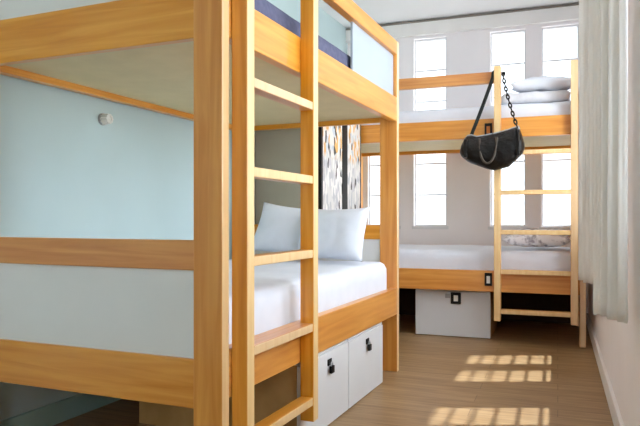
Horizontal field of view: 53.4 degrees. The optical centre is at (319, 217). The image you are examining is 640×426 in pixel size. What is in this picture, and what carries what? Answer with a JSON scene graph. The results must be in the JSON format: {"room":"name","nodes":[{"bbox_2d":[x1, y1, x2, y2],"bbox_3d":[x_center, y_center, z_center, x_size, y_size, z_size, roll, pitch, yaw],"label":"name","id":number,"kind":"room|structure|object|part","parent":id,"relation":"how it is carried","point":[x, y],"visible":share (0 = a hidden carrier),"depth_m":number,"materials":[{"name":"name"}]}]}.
{"room":"dormitory","nodes":[
{"label":"dormitory","id":0,"kind":"room"},
{"bbox_2d":[0,0,346,420],"bbox_3d":[-1.649,-0.491,2.223,0.200,2.890,9.600,0,0,23],"label":"wall","id":1,"kind":"structure","parent":0,"point":[64,173],"depth_m":3.14,"materials":[{"name":"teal paint"}]},
{"bbox_2d":[0,393,119,425],"bbox_3d":[-1.512,0.904,2.268,0.023,0.100,9.170,0,0,23],"label":"baseboard","id":2,"kind":"structure","parent":1,"relation":"attached to","point":[57,412],"depth_m":2.96,"materials":[{"name":"teal paint"}]},
{"bbox_2d":[98,113,113,125],"bbox_3d":[-1.086,-0.502,3.229,0.050,0.062,0.062,0,0,23],"label":"wall lamp","id":3,"kind":"object","parent":1,"relation":"attached to","point":[103,119],"visible":1,"depth_m":3.21,"materials":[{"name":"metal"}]},
{"bbox_3d":[-1.104,-0.502,3.236,0.012,0.062,0.062,0,0,23],"label":"plate","id":4,"kind":"part","parent":3,"relation":"part of","materials":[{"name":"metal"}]},
{"bbox_2d":[53,314,613,425],"bbox_3d":[-0.497,1.004,1.814,3.218,0.100,9.850,0,0,21],"label":"floor","id":5,"kind":"structure","parent":0,"point":[528,373],"depth_m":3.60,"materials":[{"name":"brown wood"}]},
{"bbox_2d":[0,0,398,425],"bbox_3d":[-0.417,-0.101,3.238,1.222,2.110,2.080,0,0,23],"label":"bunk bed","id":6,"kind":"object","parent":5,"relation":"on","point":[144,320],"visible":0.98,"depth_m":2.33,"materials":[{"name":"brown wood"}]},
{"bbox_3d":[-0.843,-0.889,2.314,0.936,0.243,0.012,0,0,23],"label":"panel","id":7,"kind":"part","parent":6,"relation":"part of","materials":[{"name":"white paint"}]},
{"bbox_3d":[-0.843,-0.683,2.314,0.936,0.169,0.035,0,0,23],"label":"rail","id":8,"kind":"part","parent":6,"relation":"part of","materials":[{"name":"brown wood"}]},
{"bbox_3d":[-0.843,0.124,2.314,0.936,0.101,0.035,0,0,23],"label":"rail","id":9,"kind":"part","parent":6,"relation":"part of","materials":[{"name":"brown wood"}]},
{"bbox_3d":[-0.843,0.553,2.314,0.936,0.165,0.035,0,0,23],"label":"rail","id":10,"kind":"part","parent":6,"relation":"part of","materials":[{"name":"brown wood"}]},
{"bbox_3d":[-0.843,0.323,2.314,0.936,0.296,0.012,0,0,23],"label":"panel","id":11,"kind":"part","parent":6,"relation":"part of","materials":[{"name":"white laminate"}]},
{"bbox_3d":[-0.959,-0.672,3.468,0.045,0.148,1.990,0,0,23],"label":"rail","id":12,"kind":"part","parent":6,"relation":"part of","materials":[{"name":"brown wood"}]},
{"bbox_3d":[-0.360,-0.071,2.109,0.112,2.050,0.045,0,0,23],"label":"post","id":13,"kind":"part","parent":6,"relation":"part of","materials":[{"name":"brown wood"}]},
{"bbox_2d":[254,0,350,68],"bbox_3d":[-0.444,-0.754,3.250,1.054,0.211,1.970,0,0,23],"label":"mattress","id":14,"kind":"object","parent":6,"relation":"on","point":[266,8],"visible":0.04,"depth_m":2.68,"materials":[{"name":"blue fabric"}]},
{"bbox_2d":[229,259,386,343],"bbox_3d":[-0.444,0.395,3.249,1.056,0.263,1.970,0,0,23],"label":"mattress","id":15,"kind":"object","parent":6,"relation":"on","point":[276,285],"visible":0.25,"depth_m":3.03,"materials":[{"name":"white fabric"}]},
{"bbox_2d":[254,202,299,251],"bbox_3d":[-0.208,0.079,4.118,0.503,0.375,0.199,0,0,24],"label":"pillow","id":16,"kind":"object","parent":15,"relation":"on","point":[278,230],"visible":0.7,"depth_m":4.08,"materials":[{"name":"white fabric"}]},
{"bbox_2d":[297,207,369,261],"bbox_3d":[0.072,0.095,3.825,0.462,0.319,0.187,0,0,30],"label":"pillow","id":17,"kind":"object","parent":15,"relation":"on","point":[341,232],"visible":0.77,"depth_m":3.73,"materials":[{"name":"white fabric"}]},
{"bbox_3d":[0.068,-0.672,3.032,0.045,0.148,1.990,0,0,23],"label":"rail","id":18,"kind":"part","parent":6,"relation":"part of","materials":[{"name":"brown wood"}]},
{"bbox_3d":[0.068,0.515,3.032,0.045,0.163,1.990,0,0,23],"label":"rail","id":19,"kind":"part","parent":6,"relation":"part of","materials":[{"name":"brown wood"}]},
{"bbox_3d":[-0.048,-0.672,4.186,0.936,0.148,0.035,0,0,23],"label":"rail","id":20,"kind":"part","parent":6,"relation":"part of","materials":[{"name":"brown wood"}]},
{"bbox_3d":[-0.048,0.089,4.186,0.936,0.090,0.035,0,0,23],"label":"rail","id":21,"kind":"part","parent":6,"relation":"part of","materials":[{"name":"brown wood"}]},
{"bbox_3d":[-0.048,0.284,4.186,0.936,0.300,0.012,0,0,23],"label":"panel","id":22,"kind":"part","parent":6,"relation":"part of","materials":[{"name":"white laminate"}]},
{"bbox_3d":[0.186,-1.054,3.311,0.045,0.085,1.384,0,0,23],"label":"guard rail","id":23,"kind":"part","parent":6,"relation":"part of","materials":[{"name":"brown wood"}]},
{"bbox_3d":[0.306,-0.878,3.613,0.012,0.265,0.735,0,0,23],"label":"privacy panel","id":24,"kind":"part","parent":6,"relation":"part of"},
{"bbox_3d":[0.435,-0.071,3.982,0.112,2.050,0.045,0,0,23],"label":"post","id":25,"kind":"part","parent":6,"relation":"part of","materials":[{"name":"brown wood"}]},
{"bbox_2d":[139,339,347,425],"bbox_3d":[-0.342,0.778,3.054,0.852,0.352,0.568,0,0,23],"label":"locker","id":26,"kind":"object","parent":5,"relation":"on","point":[277,391],"visible":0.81,"depth_m":2.87,"materials":[{"name":"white wood"}]},
{"bbox_3d":[-0.354,0.608,3.059,0.826,0.012,0.568,0,0,23],"label":"lid","id":27,"kind":"part","parent":26,"relation":"part of","materials":[{"name":"white paint"}]},
{"bbox_2d":[255,125,360,223],"bbox_3d":[-0.054,-0.006,4.856,0.518,1.920,0.940,0,0,21],"label":"wardrobe","id":28,"kind":"object","parent":5,"relation":"on","point":[339,147],"visible":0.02,"depth_m":4.49,"materials":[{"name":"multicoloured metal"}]},
{"bbox_3d":[0.084,-0.036,4.569,0.017,1.797,0.424,0,0,20],"label":"door","id":29,"kind":"part","parent":28,"relation":"part of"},
{"bbox_3d":[0.162,-0.036,4.776,0.022,1.860,0.940,0,0,20],"label":"frame","id":30,"kind":"part","parent":28,"relation":"part of","materials":[{"name":"black metal"}]},
{"bbox_3d":[0.262,-0.036,5.044,0.017,1.797,0.341,0,0,20],"label":"door","id":31,"kind":"part","parent":28,"relation":"part of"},
{"bbox_2d":[347,322,382,408],"bbox_3d":[-0.118,0.778,3.581,0.852,0.352,0.563,0,0,23],"label":"locker","id":32,"kind":"object","parent":5,"relation":"on","point":[365,348],"visible":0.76,"depth_m":3.38,"materials":[{"name":"white wood"}]},
{"bbox_3d":[-0.130,0.608,3.586,0.826,0.012,0.563,0,0,23],"label":"lid","id":33,"kind":"part","parent":32,"relation":"part of","materials":[{"name":"white paint"}]},
{"bbox_2d":[416,289,496,338],"bbox_3d":[1.165,0.764,5.385,0.598,0.380,0.616,0,0,21],"label":"locker","id":34,"kind":"object","parent":5,"relation":"on","point":[457,313],"visible":0.85,"depth_m":5.11,"materials":[{"name":"white wood"}]},
{"bbox_3d":[1.168,0.580,5.394,0.598,0.012,0.596,0,0,20],"label":"lid","id":35,"kind":"part","parent":34,"relation":"part of","materials":[{"name":"white paint"}]},
{"bbox_2d":[361,59,585,347],"bbox_3d":[1.162,-0.101,5.522,2.080,2.110,1.162,0,0,21],"label":"bunk bed","id":36,"kind":"object","parent":5,"relation":"on","point":[519,295],"visible":0.52,"depth_m":4.93,"materials":[{"name":"brown wood"}]},
{"bbox_3d":[0.393,-0.087,6.370,0.045,2.083,0.112,0,0,20],"label":"post","id":37,"kind":"part","parent":36,"relation":"part of","materials":[{"name":"brown wood"}]},
{"bbox_3d":[0.705,-1.085,5.163,1.384,0.088,0.045,0,0,20],"label":"guard rail","id":38,"kind":"part","parent":36,"relation":"part of","materials":[{"name":"brown wood"}]},
{"bbox_2d":[361,101,570,124],"bbox_3d":[1.173,-0.778,5.550,1.970,0.216,0.998,0,0,21],"label":"mattress","id":39,"kind":"object","parent":36,"relation":"on","point":[554,108],"visible":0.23,"depth_m":4.98,"materials":[{"name":"white fabric"}]},
{"bbox_2d":[501,90,570,104],"bbox_3d":[1.718,-0.942,5.080,0.524,0.102,0.397,0,0,21],"label":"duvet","id":40,"kind":"object","parent":39,"relation":"on","point":[560,95],"visible":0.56,"depth_m":4.90,"materials":[{"name":"grey fabric"}]},
{"bbox_2d":[510,76,570,92],"bbox_3d":[1.776,-1.054,5.058,0.500,0.132,0.359,0,0,18],"label":"pillow","id":41,"kind":"object","parent":40,"relation":"on","point":[543,83],"visible":0.76,"depth_m":4.93,"materials":[{"name":"white fabric"}]},
{"bbox_3d":[1.358,-0.694,6.045,1.990,0.149,0.045,0,0,20],"label":"rail","id":42,"kind":"part","parent":36,"relation":"part of","materials":[{"name":"brown wood"}]},
{"bbox_3d":[0.988,-0.694,5.057,1.990,0.149,0.045,0,0,20],"label":"rail","id":43,"kind":"part","parent":36,"relation":"part of","materials":[{"name":"brown wood"}]},
{"bbox_2d":[399,244,570,270],"bbox_3d":[1.173,0.374,5.550,1.970,0.250,0.997,0,0,21],"label":"mattress","id":44,"kind":"object","parent":36,"relation":"on","point":[464,257],"visible":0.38,"depth_m":5.03,"materials":[{"name":"white fabric"}]},
{"bbox_2d":[502,228,570,246],"bbox_3d":[1.771,0.158,5.177,0.520,0.152,0.378,0,0,22],"label":"pillow","id":45,"kind":"object","parent":44,"relation":"on","point":[516,240],"visible":0.66,"depth_m":5.04,"materials":[{"name":"grey fabric"}]},
{"bbox_3d":[1.300,-0.682,4.910,0.056,0.100,0.012,0,0,20],"label":"socket frame","id":46,"kind":"part","parent":36,"relation":"part of","materials":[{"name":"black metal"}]},
{"bbox_3d":[1.300,0.474,4.910,0.056,0.100,0.012,0,0,20],"label":"socket frame","id":47,"kind":"part","parent":36,"relation":"part of","materials":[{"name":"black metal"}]},
{"bbox_3d":[0.988,0.488,5.057,1.990,0.163,0.045,0,0,20],"label":"rail","id":48,"kind":"part","parent":36,"relation":"part of","materials":[{"name":"brown wood"}]},
{"bbox_2d":[460,70,524,170],"bbox_3d":[1.302,-0.750,4.795,0.462,0.798,0.364,0,0,21],"label":"handbag","id":49,"kind":"object","parent":36,"relation":"hanging from","point":[498,150],"visible":0.98,"depth_m":4.67,"materials":[{"name":"black leather"}]},
{"bbox_3d":[1.226,-0.491,4.653,0.140,0.199,0.045,0,0,20],"label":"handle","id":50,"kind":"part","parent":49,"relation":"part of","materials":[{"name":"grey leather"}]},
{"bbox_3d":[1.412,-0.890,4.800,0.064,0.483,0.286,0,0,-7],"label":"chain","id":51,"kind":"part","parent":49,"relation":"part of","materials":[{"name":"black metal"}]},
{"bbox_3d":[2.299,-0.087,5.657,0.045,2.083,0.112,0,0,20],"label":"post","id":52,"kind":"part","parent":36,"relation":"part of","materials":[{"name":"brown wood"}]},
{"bbox_3d":[1.953,-0.087,4.732,0.045,2.083,0.112,0,0,20],"label":"post","id":53,"kind":"part","parent":36,"relation":"part of","materials":[{"name":"brown wood"}]},
{"bbox_2d":[318,0,578,28],"bbox_3d":[-0.485,-2.011,2.076,3.056,0.150,10.350,0,0,21],"label":"ceiling","id":54,"kind":"structure","parent":0,"point":[383,12],"depth_m":5.85,"materials":[{"name":"white paint"}]},
{"bbox_2d":[347,20,587,312],"bbox_3d":[1.379,-0.491,6.151,2.416,2.890,0.088,0,0,21],"label":"wall","id":55,"kind":"structure","parent":0,"point":[468,185],"depth_m":6.11,"materials":[{"name":"white paint"}]},
{"bbox_2d":[369,42,400,228],"bbox_3d":[0.649,-0.826,6.418,0.360,1.870,0.089,0,0,21],"label":"window","id":56,"kind":"structure","parent":55,"relation":"in","point":[370,165],"depth_m":6.47,"materials":[{"name":"white paint"}]},
{"bbox_2d":[412,38,448,228],"bbox_3d":[1.089,-0.826,6.253,0.360,1.870,0.089,0,0,21],"label":"window","id":57,"kind":"structure","parent":55,"relation":"in","point":[416,226],"depth_m":6.29,"materials":[{"name":"white paint"}]},
{"bbox_3d":[1.074,0.094,6.214,0.360,0.030,0.005,0,0,21],"label":"sill","id":58,"kind":"part","parent":57,"relation":"part of","materials":[{"name":"white paint"}]},
{"bbox_2d":[346,5,578,42],"bbox_3d":[1.335,-1.848,6.093,2.283,0.120,0.050,0,0,21],"label":"trim","id":59,"kind":"structure","parent":55,"relation":"attached to","point":[569,13],"depth_m":5.99,"materials":[{"name":"white paint"}]},
{"bbox_2d":[346,3,578,29],"bbox_3d":[1.331,-1.916,6.082,2.283,0.014,0.034,0,0,21],"label":"trim","id":60,"kind":"structure","parent":55,"relation":"attached to","point":[577,3],"depth_m":6.00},
{"bbox_2d":[488,30,527,229],"bbox_3d":[1.773,-0.826,5.997,0.360,1.870,0.089,0,0,21],"label":"window","id":61,"kind":"structure","parent":55,"relation":"in","point":[503,227],"depth_m":5.96,"materials":[{"name":"white paint"}]},
{"bbox_3d":[1.758,0.094,5.958,0.360,0.030,0.005,0,0,21],"label":"sill","id":62,"kind":"part","parent":61,"relation":"part of","materials":[{"name":"white paint"}]},
{"bbox_2d":[539,24,578,229],"bbox_3d":[2.204,-0.826,5.836,0.360,1.870,0.089,0,0,21],"label":"window","id":63,"kind":"structure","parent":55,"relation":"in","point":[561,227],"depth_m":5.84,"materials":[{"name":"white paint"}]},
{"bbox_3d":[2.189,0.094,5.797,0.360,0.030,0.005,0,0,21],"label":"sill","id":64,"kind":"part","parent":63,"relation":"part of","materials":[{"name":"white paint"}]},
{"bbox_2d":[588,0,639,425],"bbox_3d":[0.843,-0.491,1.393,0.088,2.890,9.200,0,0,21],"label":"wall","id":65,"kind":"structure","parent":0,"point":[618,342],"depth_m":2.41,"materials":[{"name":"white paint"}]},
{"bbox_2d":[586,313,623,425],"bbox_3d":[0.794,0.904,1.411,0.018,0.100,9.200,0,0,21],"label":"baseboard","id":66,"kind":"structure","parent":65,"relation":"attached to","point":[616,416],"depth_m":3.45,"materials":[{"name":"white wood"}]},
{"bbox_3d":[1.315,-1.870,2.925,0.100,0.042,3.600,0,0,20],"label":"rail","id":67,"kind":"object","parent":65,"relation":"attached to","visible":0},
{"bbox_2d":[578,0,593,283],"bbox_3d":[1.487,-0.742,3.515,0.060,2.208,0.320,0,0,4],"label":"curtain","id":68,"kind":"object","parent":67,"relation":"hanging from","point":[586,7],"visible":0.76,"depth_m":3.50,"materials":[{"name":"beige fabric"}]},
{"bbox_2d":[593,0,627,323],"bbox_3d":[1.033,-0.743,2.269,0.057,2.206,0.278,0,0,4],"label":"curtain","id":69,"kind":"object","parent":67,"relation":"hanging from","point":[610,93],"visible":1,"depth_m":2.22,"materials":[{"name":"beige fabric"}]}
]}

